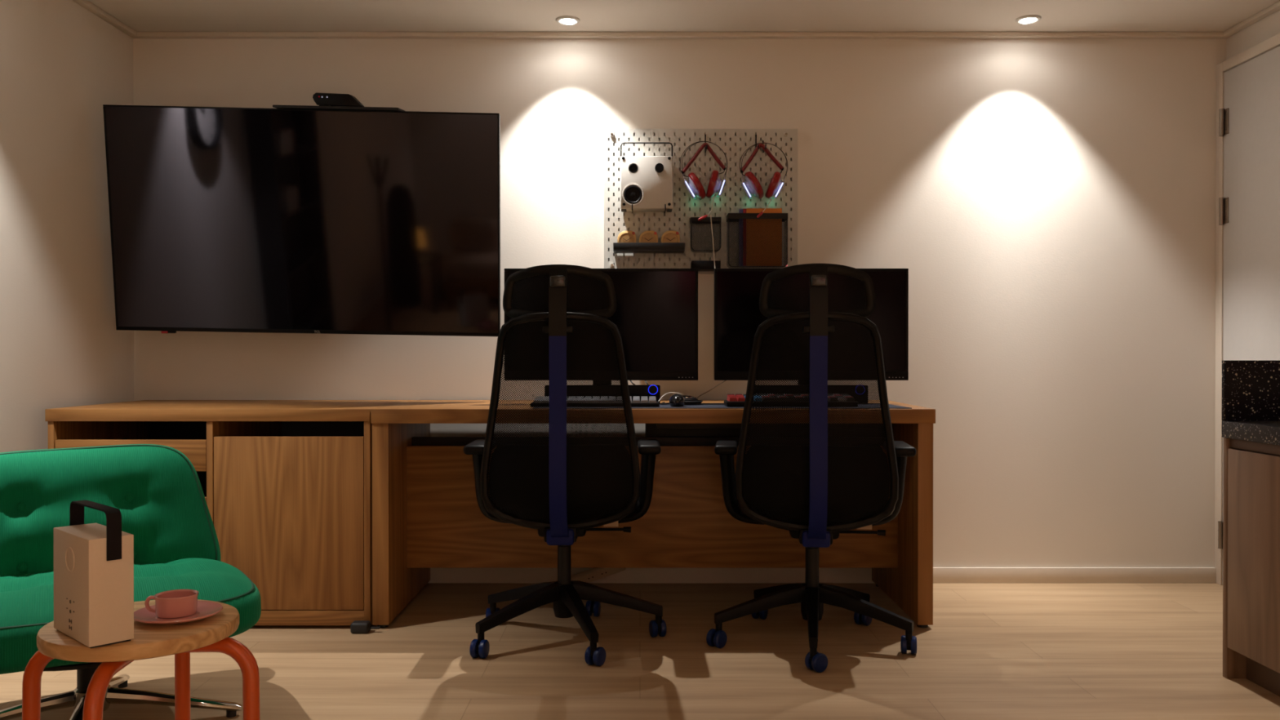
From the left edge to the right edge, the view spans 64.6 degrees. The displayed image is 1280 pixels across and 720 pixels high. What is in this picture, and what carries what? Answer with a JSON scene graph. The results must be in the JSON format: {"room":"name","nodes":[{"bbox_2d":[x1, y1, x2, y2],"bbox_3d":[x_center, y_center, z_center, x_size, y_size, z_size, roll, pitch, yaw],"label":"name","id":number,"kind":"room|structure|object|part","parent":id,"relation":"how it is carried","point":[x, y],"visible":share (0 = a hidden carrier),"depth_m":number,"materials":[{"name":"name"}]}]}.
{"room":"home office","nodes":[
{"label":"home office","id":0,"kind":"room"},
{"bbox_2d":[0,0,133,453],"bbox_3d":[-2.090,-0.189,0.689,0.100,2.210,6.780,0,0,0],"label":"wall","id":1,"kind":"structure","parent":0,"point":[61,345],"depth_m":3.52,"materials":[{"name":"white paint"}]},
{"bbox_2d":[72,0,136,35],"bbox_3d":[-2.024,-1.284,0.667,0.032,0.019,6.748,0,0,0],"label":"trim","id":2,"kind":"structure","parent":1,"relation":"attached to","point":[86,4],"depth_m":3.83,"materials":[{"name":"paint"}]},
{"bbox_2d":[0,582,1279,719],"bbox_3d":[0.160,0.966,0.695,4.600,0.100,6.980,0,0,0],"label":"floor","id":3,"kind":"structure","parent":0,"point":[990,651],"depth_m":3.02,"materials":[{"name":"brown wood"}]},
{"bbox_2d":[0,444,261,719],"bbox_3d":[-1.344,0.571,2.482,0.761,0.672,0.786,0,0,-30],"label":"armchair","id":4,"kind":"object","parent":3,"relation":"on","point":[157,492],"visible":0.7,"depth_m":2.61,"materials":[{"name":"green fabric"}]},
{"bbox_3d":[-1.531,0.852,2.446,0.315,0.085,0.036,0,0,-15],"label":"leg","id":5,"kind":"part","parent":4,"relation":"part of","materials":[{"name":"silver metal"}]},
{"bbox_3d":[-1.350,0.701,2.494,0.480,0.032,0.480,0,0,-30],"label":"seat plate","id":6,"kind":"part","parent":4,"relation":"part of","materials":[{"name":"black metal"}]},
{"bbox_3d":[-1.302,0.853,2.313,0.036,0.085,0.315,0,0,-15],"label":"leg","id":7,"kind":"part","parent":4,"relation":"part of","materials":[{"name":"silver metal"}]},
{"bbox_2d":[0,444,221,576],"bbox_3d":[-1.505,0.440,2.703,0.706,0.420,0.179,-2,-13,-30],"label":"cushion","id":8,"kind":"object","parent":4,"relation":"on","point":[157,492],"depth_m":2.71,"materials":[{"name":"green fabric"}]},
{"bbox_3d":[-1.399,0.851,2.676,0.036,0.085,0.315,0,0,-15],"label":"leg","id":9,"kind":"part","parent":4,"relation":"part of","materials":[{"name":"silver metal"}]},
{"bbox_2d":[0,557,261,674],"bbox_3d":[-1.327,0.598,2.455,0.741,0.173,0.700,0,-2,-30],"label":"seat cushion","id":10,"kind":"object","parent":4,"relation":"on","point":[26,584],"depth_m":2.35,"materials":[{"name":"green fabric"}]},
{"bbox_3d":[-1.169,0.852,2.543,0.315,0.085,0.036,0,0,-15],"label":"leg","id":11,"kind":"part","parent":4,"relation":"part of","materials":[{"name":"silver metal"}]},
{"bbox_2d":[22,599,260,719],"bbox_3d":[-0.882,0.686,1.794,0.321,0.450,0.321,0,0,44],"label":"stool","id":12,"kind":"object","parent":3,"relation":"on","point":[211,633],"visible":0.84,"depth_m":1.74,"materials":[{"name":"brown wood"}]},
{"bbox_3d":[-1.010,0.701,1.784,0.157,0.420,0.028,0,0,-4],"label":"leg","id":13,"kind":"part","parent":12,"relation":"part of","materials":[{"name":"orange metal"}]},
{"bbox_2d":[53,499,133,648],"bbox_3d":[-0.917,0.352,1.695,0.175,0.218,0.070,0,0,43],"label":"speaker","id":14,"kind":"object","parent":12,"relation":"on","point":[94,562],"visible":1,"depth_m":1.65},
{"bbox_3d":[-0.914,0.283,1.697,0.175,0.080,0.022,0,0,43],"label":"strap handle","id":15,"kind":"part","parent":14,"relation":"part of","materials":[{"name":"black leather"}]},
{"bbox_3d":[-0.873,0.701,1.665,0.028,0.420,0.157,0,0,-4],"label":"leg","id":16,"kind":"part","parent":12,"relation":"part of","materials":[{"name":"orange metal"}]},
{"bbox_3d":[-0.882,0.475,1.792,0.321,0.029,0.321,0,0,0],"label":"seat","id":17,"kind":"part","parent":12,"relation":"part of","materials":[{"name":"brown wood"}]},
{"bbox_2d":[133,600,222,624],"bbox_3d":[-0.822,0.453,1.799,0.149,0.014,0.149,0,0,0],"label":"saucer","id":18,"kind":"object","parent":12,"relation":"on","point":[206,609],"visible":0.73,"depth_m":1.79,"materials":[{"name":"pink ceramic"}]},
{"bbox_2d":[144,589,198,618],"bbox_3d":[-0.825,0.434,1.800,0.075,0.037,0.072,0,0,28],"label":"teacup","id":19,"kind":"object","parent":18,"relation":"on","point":[176,603],"visible":1,"depth_m":1.78,"materials":[{"name":"pink ceramic"}]},
{"bbox_3d":[-0.865,0.432,1.789,0.020,0.032,0.006,0,0,-15],"label":"handle","id":20,"kind":"part","parent":19,"relation":"part of","materials":[{"name":"pink ceramic"}]},
{"bbox_3d":[-0.891,0.700,1.922,0.028,0.420,0.157,0,0,-4],"label":"leg","id":21,"kind":"part","parent":12,"relation":"part of","materials":[{"name":"orange metal"}]},
{"bbox_3d":[-0.754,0.701,1.803,0.157,0.420,0.028,0,0,-4],"label":"leg","id":22,"kind":"part","parent":12,"relation":"part of","materials":[{"name":"orange metal"}]},
{"bbox_2d":[44,400,414,625],"bbox_3d":[-1.446,0.531,3.726,1.085,0.738,0.686,0,0,0],"label":"base cabinet","id":23,"kind":"object","parent":3,"relation":"on","point":[286,485],"visible":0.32,"depth_m":3.39,"materials":[{"name":"oak wood"},{"name":"oak veneer"}]},
{"bbox_3d":[-1.972,0.546,3.728,0.020,0.685,0.681,0,0,0],"label":"panel","id":24,"kind":"part","parent":23,"relation":"part of","materials":[{"name":"brown wood"}]},
{"bbox_3d":[-1.706,0.321,3.398,0.505,0.105,0.019,0,0,0],"label":"drawer","id":25,"kind":"part","parent":23,"relation":"part of","materials":[{"name":"brown wood"}]},
{"bbox_3d":[-1.177,0.547,3.399,0.501,0.580,0.019,0,0,0],"label":"door","id":26,"kind":"part","parent":23,"relation":"part of","materials":[{"name":"brown wood"}]},
{"bbox_3d":[-0.914,0.546,3.728,0.020,0.685,0.681,0,0,0],"label":"panel","id":27,"kind":"part","parent":23,"relation":"part of","materials":[{"name":"brown wood"}]},
{"bbox_2d":[350,620,379,633],"bbox_3d":[-0.908,0.884,3.351,0.093,0.036,0.043,0,0,0],"label":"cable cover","id":28,"kind":"object","parent":3,"relation":"on","point":[357,626],"visible":1,"depth_m":3.33,"materials":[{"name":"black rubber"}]},
{"bbox_2d":[463,264,666,666],"bbox_3d":[-0.234,0.308,3.273,0.641,1.189,0.623,0,0,0],"label":"office chair","id":29,"kind":"object","parent":3,"relation":"on","point":[557,489],"visible":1,"depth_m":3.07,"materials":[{"name":"black plastic"}]},
{"bbox_3d":[-0.485,0.870,3.074,0.017,0.044,0.037,0,0,6],"label":"caster stem","id":30,"kind":"part","parent":29,"relation":"part of","materials":[{"name":"black plastic"}]},
{"bbox_3d":[-0.444,0.411,3.271,0.198,0.237,0.062,0,0,0],"label":"armrest post","id":31,"kind":"part","parent":29,"relation":"part of","materials":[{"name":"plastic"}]},
{"bbox_3d":[-0.381,0.787,3.166,0.288,0.132,0.044,0,0,-38],"label":"leg","id":32,"kind":"part","parent":29,"relation":"part of","materials":[{"name":"black plastic"}]},
{"bbox_3d":[-0.390,0.786,3.370,0.288,0.132,0.044,0,0,34],"label":"leg","id":33,"kind":"part","parent":29,"relation":"part of","materials":[{"name":"black plastic"}]},
{"bbox_3d":[-0.243,-0.171,2.995,0.052,0.201,0.038,0,0,-1],"label":"headrest stem","id":34,"kind":"part","parent":29,"relation":"part of","materials":[{"name":"plastic"}]},
{"bbox_3d":[-0.243,-0.200,3.040,0.344,0.170,0.065,0,0,0],"label":"headrest frame","id":35,"kind":"part","parent":29,"relation":"part of","materials":[{"name":"plastic"}]},
{"bbox_3d":[-0.243,0.191,3.066,0.488,0.668,0.137,0,0,-1],"label":"frame","id":36,"kind":"part","parent":29,"relation":"part of","materials":[{"name":"plastic"}]},
{"bbox_3d":[-0.243,0.379,3.096,0.439,0.240,0.073,0,0,0],"label":"lumbar panel","id":37,"kind":"part","parent":29,"relation":"part of","materials":[{"name":"fabric"}]},
{"bbox_3d":[-0.245,0.472,3.328,0.490,0.075,0.470,0,0,0],"label":"seat","id":38,"kind":"part","parent":29,"relation":"part of","materials":[{"name":"fabric"}]},
{"bbox_3d":[-0.184,0.788,3.111,0.044,0.132,0.288,0,0,-20],"label":"leg","id":39,"kind":"part","parent":29,"relation":"part of","materials":[{"name":"black plastic"}]},
{"bbox_3d":[-0.199,0.786,3.442,0.044,0.132,0.288,0,0,16],"label":"leg","id":40,"kind":"part","parent":29,"relation":"part of","materials":[{"name":"black plastic"}]},
{"bbox_3d":[-0.164,0.867,3.559,0.018,0.044,0.037,0,0,0],"label":"caster stem","id":41,"kind":"part","parent":29,"relation":"part of","materials":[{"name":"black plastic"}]},
{"bbox_3d":[-0.135,0.870,2.997,0.019,0.044,0.038,0,0,20],"label":"caster stem","id":42,"kind":"part","parent":29,"relation":"part of","materials":[{"name":"black plastic"}]},
{"bbox_3d":[-0.108,0.532,3.174,0.161,0.019,0.019,0,0,0],"label":"lever","id":43,"kind":"part","parent":29,"relation":"part of","materials":[{"name":"black plastic"}]},
{"bbox_3d":[-0.071,0.787,3.278,0.289,0.132,0.046,0,0,0],"label":"leg","id":44,"kind":"part","parent":29,"relation":"part of","materials":[{"name":"black plastic"}]},
{"bbox_3d":[-0.046,0.411,3.274,0.198,0.237,0.062,0,0,0],"label":"armrest post","id":45,"kind":"part","parent":29,"relation":"part of","materials":[{"name":"plastic"}]},
{"bbox_3d":[0.059,0.869,3.298,0.018,0.044,0.037,0,0,-9],"label":"caster stem","id":46,"kind":"part","parent":29,"relation":"part of","materials":[{"name":"black plastic"}]},
{"bbox_2d":[570,568,625,582],"bbox_3d":[-0.176,0.843,3.985,0.239,0.119,0.039,0,0,0],"label":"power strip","id":47,"kind":"object","parent":3,"relation":"on","point":[594,574],"visible":0.58,"depth_m":3.97,"materials":[{"name":"beige plastic"}]},
{"bbox_2d":[371,400,935,627],"bbox_3d":[0.044,0.531,3.726,1.887,0.738,0.686,0,0,0],"label":"desk","id":48,"kind":"object","parent":3,"relation":"on","point":[427,514],"visible":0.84,"depth_m":3.65,"materials":[{"name":"brown wood"}]},
{"bbox_3d":[-0.870,0.548,3.726,0.055,0.676,0.674,0,0,0],"label":"panel","id":49,"kind":"part","parent":48,"relation":"part of","materials":[{"name":"brown wood"}]},
{"bbox_2d":[504,268,697,385],"bbox_3d":[-0.142,-0.088,3.821,0.712,0.498,0.217,0,0,0],"label":"monitor","id":50,"kind":"object","parent":48,"relation":"on","point":[655,316],"visible":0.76,"depth_m":3.72,"materials":[{"name":"black plastic"}]},
{"bbox_3d":[0.044,0.305,3.742,1.773,0.040,0.020,0,0,0],"label":"rail","id":51,"kind":"part","parent":48,"relation":"part of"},
{"bbox_3d":[0.044,0.531,3.662,1.773,0.440,0.018,0,0,0],"label":"modesty panel","id":52,"kind":"part","parent":48,"relation":"part of","materials":[{"name":"brown wood"}]},
{"bbox_2d":[533,403,911,408],"bbox_3d":[0.278,0.162,3.571,1.275,0.003,0.330,0,0,0],"label":"desk mat","id":53,"kind":"object","parent":48,"relation":"on","point":[702,406],"visible":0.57,"depth_m":3.41,"materials":[{"name":"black fabric"}]},
{"bbox_2d":[530,396,659,407],"bbox_3d":[-0.154,0.145,3.523,0.441,0.031,0.135,0,0,0],"label":"keyboard","id":54,"kind":"object","parent":53,"relation":"on","point":[636,402],"visible":0.47,"depth_m":3.46,"materials":[{"name":"black plastic"}]},
{"bbox_2d":[544,384,660,403],"bbox_3d":[-0.136,0.124,3.680,0.418,0.070,0.065,0,0,0],"label":"soundbar","id":55,"kind":"object","parent":53,"relation":"on","point":[652,390],"visible":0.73,"depth_m":3.66,"materials":[{"name":"black plastic"}]},
{"bbox_2d":[566,387,644,400],"bbox_3d":[-0.154,0.125,3.655,0.342,0.048,0.002,0,0,0],"label":"grille","id":56,"kind":"object","parent":55,"relation":"attached to","point":[633,392],"depth_m":3.65,"materials":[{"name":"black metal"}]},
{"bbox_3d":[0.047,0.107,3.653,0.030,0.030,0.010,0,0,0],"label":"volume knob","id":57,"kind":"part","parent":55,"relation":"part of","materials":[{"name":"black plastic"}]},
{"bbox_2d":[660,394,684,406],"bbox_3d":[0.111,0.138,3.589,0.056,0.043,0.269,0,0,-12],"label":"computer mouse","id":58,"kind":"object","parent":53,"relation":"on","point":[676,400],"visible":1,"depth_m":3.47,"materials":[{"name":"black plastic"}]},
{"bbox_2d":[682,395,702,404],"bbox_3d":[0.165,0.144,3.631,0.121,0.032,0.111,0,0,0],"label":"computer mouse","id":59,"kind":"object","parent":53,"relation":"on","point":[689,400],"visible":0.6,"depth_m":3.59,"materials":[{"name":"black plastic"}]},
{"bbox_2d":[657,391,683,401],"bbox_3d":[0.111,0.131,3.600,0.122,0.032,0.014,0,0,-38],"label":"cable","id":60,"kind":"object","parent":59,"relation":"attached to","point":[670,392],"visible":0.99,"depth_m":3.60,"materials":[{"name":"white plastic"}]},
{"bbox_3d":[0.165,0.152,3.631,0.121,0.014,0.111,0,0,0],"label":"coiled cord","id":61,"kind":"part","parent":59,"relation":"part of","materials":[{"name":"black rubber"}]},
{"bbox_2d":[697,380,725,398],"bbox_3d":[0.262,0.106,3.723,0.028,0.078,0.218,0,0,38],"label":"cable","id":62,"kind":"object","parent":59,"relation":"attached to","point":[724,380],"visible":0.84,"depth_m":3.73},
{"bbox_2d":[724,393,857,407],"bbox_3d":[0.521,0.140,3.523,0.448,0.040,0.135,0,0,0],"label":"keyboard","id":63,"kind":"object","parent":53,"relation":"on","point":[737,400],"visible":0.37,"depth_m":3.46,"materials":[{"name":"black plastic"}]},
{"bbox_2d":[754,384,867,403],"bbox_3d":[0.610,0.124,3.680,0.431,0.070,0.065,0,0,0],"label":"soundbar","id":64,"kind":"object","parent":53,"relation":"on","point":[860,384],"visible":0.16,"depth_m":3.66,"materials":[{"name":"black plastic"}]},
{"bbox_2d":[754,387,851,395],"bbox_3d":[0.590,0.125,3.655,0.351,0.048,0.002,0,0,0],"label":"grille","id":65,"kind":"object","parent":64,"relation":"attached to","point":[756,388],"depth_m":3.66,"materials":[{"name":"black metal"}]},
{"bbox_2d":[645,423,884,436],"bbox_3d":[0.475,0.268,3.712,0.911,0.115,0.180,0,0,0],"label":"cable tray","id":66,"kind":"object","parent":48,"relation":"on","point":[651,429],"depth_m":3.76,"materials":[{"name":"black metal"}]},
{"bbox_2d":[714,268,908,385],"bbox_3d":[0.629,-0.088,3.821,0.712,0.498,0.217,0,0,0],"label":"monitor","id":67,"kind":"object","parent":48,"relation":"on","point":[738,316],"visible":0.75,"depth_m":3.72,"materials":[{"name":"black plastic"}]},
{"bbox_3d":[0.957,0.548,3.726,0.051,0.676,0.674,0,0,0],"label":"panel","id":68,"kind":"part","parent":48,"relation":"part of","materials":[{"name":"brown wood"}]},
{"bbox_2d":[706,263,916,672],"bbox_3d":[0.541,0.308,3.219,0.672,1.189,0.649,0,0,6],"label":"office chair","id":69,"kind":"object","parent":3,"relation":"on","point":[820,490],"visible":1,"depth_m":3.03,"materials":[{"name":"plastic"}]},
{"bbox_3d":[0.353,0.411,3.258,0.198,0.237,0.062,0,0,6],"label":"armrest post","id":70,"kind":"part","parent":69,"relation":"part of","materials":[{"name":"plastic"}]},
{"bbox_3d":[0.379,0.787,3.212,0.288,0.132,0.044,0,0,-9],"label":"leg","id":71,"kind":"part","parent":69,"relation":"part of","materials":[{"name":"black plastic"}]},
{"bbox_3d":[0.472,0.786,3.394,0.044,0.132,0.288,0,0,-27],"label":"leg","id":72,"kind":"part","parent":69,"relation":"part of","materials":[{"name":"black plastic"}]},
{"bbox_3d":[0.524,0.788,3.067,0.044,0.132,0.288,0,0,9],"label":"leg","id":73,"kind":"part","parent":69,"relation":"part of","materials":[{"name":"black plastic"}]},
{"bbox_3d":[0.510,0.871,2.944,0.038,0.044,0.019,0,0,-40],"label":"caster stem","id":74,"kind":"part","parent":69,"relation":"part of","materials":[{"name":"black plastic"}]},
{"bbox_3d":[0.557,0.472,3.292,0.490,0.075,0.470,0,0,6],"label":"seat","id":75,"kind":"part","parent":69,"relation":"part of","materials":[{"name":"fabric"}]},
{"bbox_3d":[0.533,0.379,3.062,0.439,0.240,0.073,0,0,6],"label":"lumbar panel","id":76,"kind":"part","parent":69,"relation":"part of","materials":[{"name":"fabric"}]},
{"bbox_3d":[0.530,0.191,3.032,0.488,0.668,0.137,0,0,6],"label":"frame","id":77,"kind":"part","parent":69,"relation":"part of","materials":[{"name":"plastic"}]},
{"bbox_3d":[0.527,-0.200,3.006,0.344,0.170,0.065,0,0,6],"label":"headrest frame","id":78,"kind":"part","parent":69,"relation":"part of","materials":[{"name":"plastic"}]},
{"bbox_3d":[0.522,-0.171,2.962,0.052,0.201,0.038,0,0,6],"label":"headrest stem","id":79,"kind":"part","parent":69,"relation":"part of","materials":[{"name":"plastic"}]},
{"bbox_3d":[0.674,0.786,3.362,0.044,0.132,0.288,0,0,45],"label":"leg","id":80,"kind":"part","parent":69,"relation":"part of","materials":[{"name":"black plastic"}]},
{"bbox_3d":[0.675,0.532,3.124,0.161,0.019,0.019,0,0,6],"label":"lever","id":81,"kind":"part","parent":69,"relation":"part of","materials":[{"name":"black plastic"}]},
{"bbox_3d":[0.704,0.787,3.157,0.289,0.132,0.046,0,0,29],"label":"leg","id":82,"kind":"part","parent":69,"relation":"part of","materials":[{"name":"black plastic"}]},
{"bbox_3d":[0.749,0.412,3.216,0.198,0.237,0.062,0,0,6],"label":"armrest post","id":83,"kind":"part","parent":69,"relation":"part of","materials":[{"name":"plastic"}]},
{"bbox_3d":[0.827,0.870,3.110,0.018,0.044,0.037,0,0,21],"label":"caster stem","id":84,"kind":"part","parent":69,"relation":"part of","materials":[{"name":"black plastic"}]},
{"bbox_2d":[1222,437,1279,696],"bbox_3d":[2.010,0.569,1.823,0.691,0.683,2.140,0,0,0],"label":"base cabinet","id":85,"kind":"object","parent":3,"relation":"on","point":[1251,469],"visible":0.92,"depth_m":2.76,"materials":[{"name":"beige laminate"}]},
{"bbox_3d":[2.011,0.563,2.882,0.690,0.683,0.022,0,0,0],"label":"panel","id":86,"kind":"part","parent":85,"relation":"part of","materials":[{"name":"beige laminate"}]},
{"bbox_2d":[1222,360,1279,445],"bbox_3d":[2.009,0.117,1.822,0.694,0.220,2.142,0,0,0],"label":"countertop","id":87,"kind":"structure","parent":85,"relation":"on","point":[1251,389],"depth_m":2.87,"materials":[{"name":"black stone"}]},
{"bbox_3d":[1.679,0.240,1.810,0.014,0.026,2.118,0,0,0],"label":"finger rail","id":88,"kind":"part","parent":85,"relation":"part of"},
{"bbox_2d":[133,38,1226,567],"bbox_3d":[0.160,-0.207,4.129,4.600,2.210,0.100,0,0,0],"label":"wall","id":89,"kind":"structure","parent":0,"point":[1048,205],"depth_m":4.08,"materials":[{"name":"white paint"}]},
{"bbox_2d":[102,104,500,336],"bbox_3d":[-1.255,-0.515,3.905,1.464,0.852,0.356,0,0,-1],"label":"television","id":90,"kind":"object","parent":89,"relation":"attached to","point":[222,219],"visible":0.98,"depth_m":3.79,"materials":[{"name":"black plastic"}]},
{"bbox_2d":[272,104,404,111],"bbox_3d":[-1.114,-0.898,3.760,0.459,0.104,0.120,0,0,-1],"label":"shelf","id":91,"kind":"object","parent":90,"relation":"attached to","point":[304,107],"visible":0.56,"depth_m":3.70,"materials":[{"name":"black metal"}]},
{"bbox_2d":[312,93,364,106],"bbox_3d":[-1.110,-0.957,3.726,0.175,0.055,0.063,0,0,-1],"label":"camera","id":92,"kind":"object","parent":91,"relation":"on","point":[320,99],"visible":0.81,"depth_m":3.70,"materials":[{"name":"black plastic"}]},
{"bbox_2d":[129,31,1230,38],"bbox_3d":[0.160,-1.302,4.057,4.400,0.019,0.032,0,0,0],"label":"trim","id":93,"kind":"structure","parent":89,"relation":"attached to","point":[139,34],"depth_m":4.04,"materials":[{"name":"paint"}]},
{"bbox_2d":[604,128,797,274],"bbox_3d":[0.243,-0.635,4.055,0.774,0.576,0.044,0,0,0],"label":"pegboard","id":94,"kind":"object","parent":89,"relation":"attached to","point":[785,134],"visible":0.61,"depth_m":4.04,"materials":[{"name":"white metal"}]},
{"bbox_2d":[620,142,672,212],"bbox_3d":[0.026,-0.721,3.983,0.206,0.270,0.111,0,0,0],"label":"speaker","id":95,"kind":"object","parent":94,"relation":"hanging from","point":[646,181],"visible":1,"depth_m":3.95},
{"bbox_3d":[0.026,-0.816,3.978,0.206,0.080,0.006,0,0,0],"label":"handle","id":96,"kind":"part","parent":95,"relation":"part of","materials":[{"name":"white metal"}]},
{"bbox_3d":[0.075,-0.748,3.938,0.034,0.034,0.022,0,0,0],"label":"volume knob","id":97,"kind":"part","parent":95,"relation":"part of","materials":[{"name":"black plastic"}]},
{"bbox_2d":[613,242,684,253],"bbox_3d":[0.035,-0.442,3.995,0.278,0.032,0.094,0,0,0],"label":"shelf","id":98,"kind":"object","parent":94,"relation":"attached to","point":[618,247],"visible":1,"depth_m":3.95,"materials":[{"name":"black metal"}]},
{"bbox_2d":[617,231,635,242],"bbox_3d":[-0.052,-0.469,3.987,0.073,0.077,0.053,0,0,0],"label":"alarm clock","id":99,"kind":"object","parent":98,"relation":"on","point":[624,236],"visible":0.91,"depth_m":3.96,"materials":[{"name":"brown wood"}]},
{"bbox_2d":[639,231,657,242],"bbox_3d":[0.033,-0.469,3.987,0.073,0.077,0.053,0,0,0],"label":"alarm clock","id":100,"kind":"object","parent":98,"relation":"on","point":[646,236],"visible":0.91,"depth_m":3.97,"materials":[{"name":"brown wood"}]},
{"bbox_2d":[661,231,679,242],"bbox_3d":[0.119,-0.469,3.987,0.073,0.077,0.053,0,0,0],"label":"alarm clock","id":101,"kind":"object","parent":98,"relation":"on","point":[668,236],"visible":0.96,"depth_m":3.96,"materials":[{"name":"brown wood"}]},
{"bbox_2d":[680,141,727,220],"bbox_3d":[0.250,-0.703,3.981,0.189,0.320,0.113,0,0,0],"label":"headphones","id":102,"kind":"object","parent":94,"relation":"attached to","point":[694,186],"visible":1,"depth_m":3.96,"materials":[{"name":"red plastic"}]},
{"bbox_2d":[684,176,700,198],"bbox_3d":[0.205,-0.678,3.982,0.068,0.090,0.097,0,0,0],"label":"ear cup","id":103,"kind":"object","parent":102,"relation":"on","point":[693,185],"depth_m":3.95,"materials":[{"name":"white plastic"}]},
{"bbox_2d":[712,173,725,196],"bbox_3d":[0.309,-0.689,3.981,0.054,0.093,0.096,0,0,0],"label":"ear cup","id":104,"kind":"object","parent":102,"relation":"on","point":[717,181],"depth_m":3.95,"materials":[{"name":"white plastic"}]},
{"bbox_2d":[690,260,720,271],"bbox_3d":[0.259,-0.372,4.004,0.114,0.035,0.082,0,0,0],"label":"holder","id":105,"kind":"object","parent":94,"relation":"attached to","point":[702,265],"visible":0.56,"depth_m":3.96,"materials":[{"name":"black plastic"}]},
{"bbox_2d":[689,217,721,252],"bbox_3d":[0.258,-0.493,4.001,0.119,0.133,0.081,0,0,0],"label":"mesh basket","id":106,"kind":"object","parent":94,"relation":"attached to","point":[693,220],"visible":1,"depth_m":3.96,"materials":[{"name":"black metal"}]},
{"bbox_2d":[710,214,715,268],"bbox_3d":[0.291,-0.425,3.930,0.017,0.287,0.065,0,0,-15],"label":"charging cable","id":107,"kind":"object","parent":106,"relation":"hanging from","point":[710,215],"visible":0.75,"depth_m":3.95,"materials":[{"name":"white plastic"}]},
{"bbox_2d":[704,134,706,152],"bbox_3d":[0.261,-0.863,4.002,0.005,0.073,0.090,0,0,0],"label":"hook","id":108,"kind":"object","parent":94,"relation":"attached to","point":[705,148],"visible":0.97,"depth_m":4.04,"materials":[{"name":"black metal"}]},
{"bbox_2d":[726,213,787,268],"bbox_3d":[0.461,-0.469,3.996,0.233,0.211,0.091,0,0,0],"label":"mesh basket","id":109,"kind":"object","parent":94,"relation":"attached to","point":[731,217],"visible":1,"depth_m":3.95,"materials":[{"name":"black metal"}]},
{"bbox_2d":[738,208,742,266],"bbox_3d":[0.462,-0.484,4.002,0.139,0.224,0.016,0,0,0],"label":"notebook","id":110,"kind":"object","parent":109,"relation":"in","point":[740,211],"visible":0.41,"depth_m":3.99,"materials":[{"name":"paper"}]},
{"bbox_2d":[742,208,746,266],"bbox_3d":[0.476,-0.483,3.985,0.139,0.224,0.014,0,0,0],"label":"notebook","id":111,"kind":"object","parent":109,"relation":"in","point":[744,210],"visible":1,"depth_m":3.98,"materials":[{"name":"red paper"}]},
{"bbox_2d":[746,208,782,266],"bbox_3d":[0.486,-0.481,3.967,0.138,0.224,0.016,0,0,0],"label":"notebook","id":112,"kind":"object","parent":109,"relation":"in","point":[748,210],"visible":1,"depth_m":3.96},
{"bbox_2d":[755,134,759,149],"bbox_3d":[0.463,-0.862,4.002,0.005,0.075,0.090,0,0,0],"label":"hook","id":113,"kind":"object","parent":94,"relation":"attached to","point":[755,135],"visible":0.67,"depth_m":4.04,"materials":[{"name":"black metal"}]},
{"bbox_2d":[739,142,787,217],"bbox_3d":[0.486,-0.705,3.981,0.193,0.303,0.117,0,0,0],"label":"headphones","id":114,"kind":"object","parent":94,"relation":"attached to","point":[752,186],"visible":1,"depth_m":3.96,"materials":[{"name":"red plastic"}]},
{"bbox_2d":[741,175,758,198],"bbox_3d":[0.431,-0.679,3.982,0.070,0.093,0.100,0,0,0],"label":"ear cup","id":115,"kind":"object","parent":114,"relation":"on","point":[750,186],"depth_m":3.95,"materials":[{"name":"plastic"}]},
{"bbox_2d":[771,176,784,198],"bbox_3d":[0.539,-0.680,3.982,0.050,0.094,0.094,0,0,0],"label":"ear cup","id":116,"kind":"object","parent":114,"relation":"on","point":[777,184],"depth_m":3.94,"materials":[{"name":"plastic"}]},
{"bbox_2d":[427,567,1215,582],"bbox_3d":[0.139,0.867,4.079,4.358,0.062,0.012,0,0,0],"label":"baseboard","id":117,"kind":"structure","parent":89,"relation":"attached to","point":[940,575],"depth_m":4.07,"materials":[{"name":"paint"}]},
{"bbox_2d":[88,0,1279,31],"bbox_3d":[0.160,-1.344,0.683,4.600,0.100,6.980,0,0,0],"label":"ceiling","id":118,"kind":"structure","parent":0,"point":[140,15],"depth_m":3.83,"materials":[{"name":"paint"}]},
{"bbox_2d":[555,15,580,25],"bbox_3d":[-0.278,-1.306,3.898,0.094,0.014,0.094,0,0,0],"label":"recessed light","id":119,"kind":"object","parent":118,"relation":"in","point":[565,20],"visible":1,"depth_m":3.88,"materials":[{"name":"white plastic"}]},
{"bbox_2d":[1015,14,1041,24],"bbox_3d":[1.492,-1.306,3.888,0.094,0.014,0.094,0,0,0],"label":"recessed light","id":120,"kind":"object","parent":118,"relation":"in","point":[1029,19],"visible":1,"depth_m":3.87,"materials":[{"name":"white plastic"}]},
{"bbox_2d":[1226,9,1279,60],"bbox_3d":[2.410,-0.189,0.689,0.100,2.210,6.780,0,0,0],"label":"wall","id":121,"kind":"structure","parent":0,"point":[1268,27],"depth_m":3.89,"materials":[{"name":"white paint"}]},
{"bbox_2d":[1214,33,1279,585],"bbox_3d":[2.339,-0.141,3.564,0.042,2.085,1.030,0,0,0],"label":"door frame","id":122,"kind":"structure","parent":121,"relation":"attached to","point":[1273,42],"depth_m":4.04,"materials":[{"name":"paint"}]},
{"bbox_2d":[1217,45,1279,584],"bbox_3d":[2.330,-0.121,3.577,0.060,2.037,0.916,0,0,0],"label":"door","id":123,"kind":"structure","parent":121,"relation":"in","point":[1249,208],"depth_m":3.83,"materials":[{"name":"paint"}]},
{"bbox_2d":[1223,0,1279,35],"bbox_3d":[2.344,-1.284,0.667,0.032,0.019,6.748,0,0,0],"label":"trim","id":124,"kind":"structure","parent":121,"relation":"attached to","point":[1274,7],"depth_m":3.85,"materials":[{"name":"paint"}]}
]}

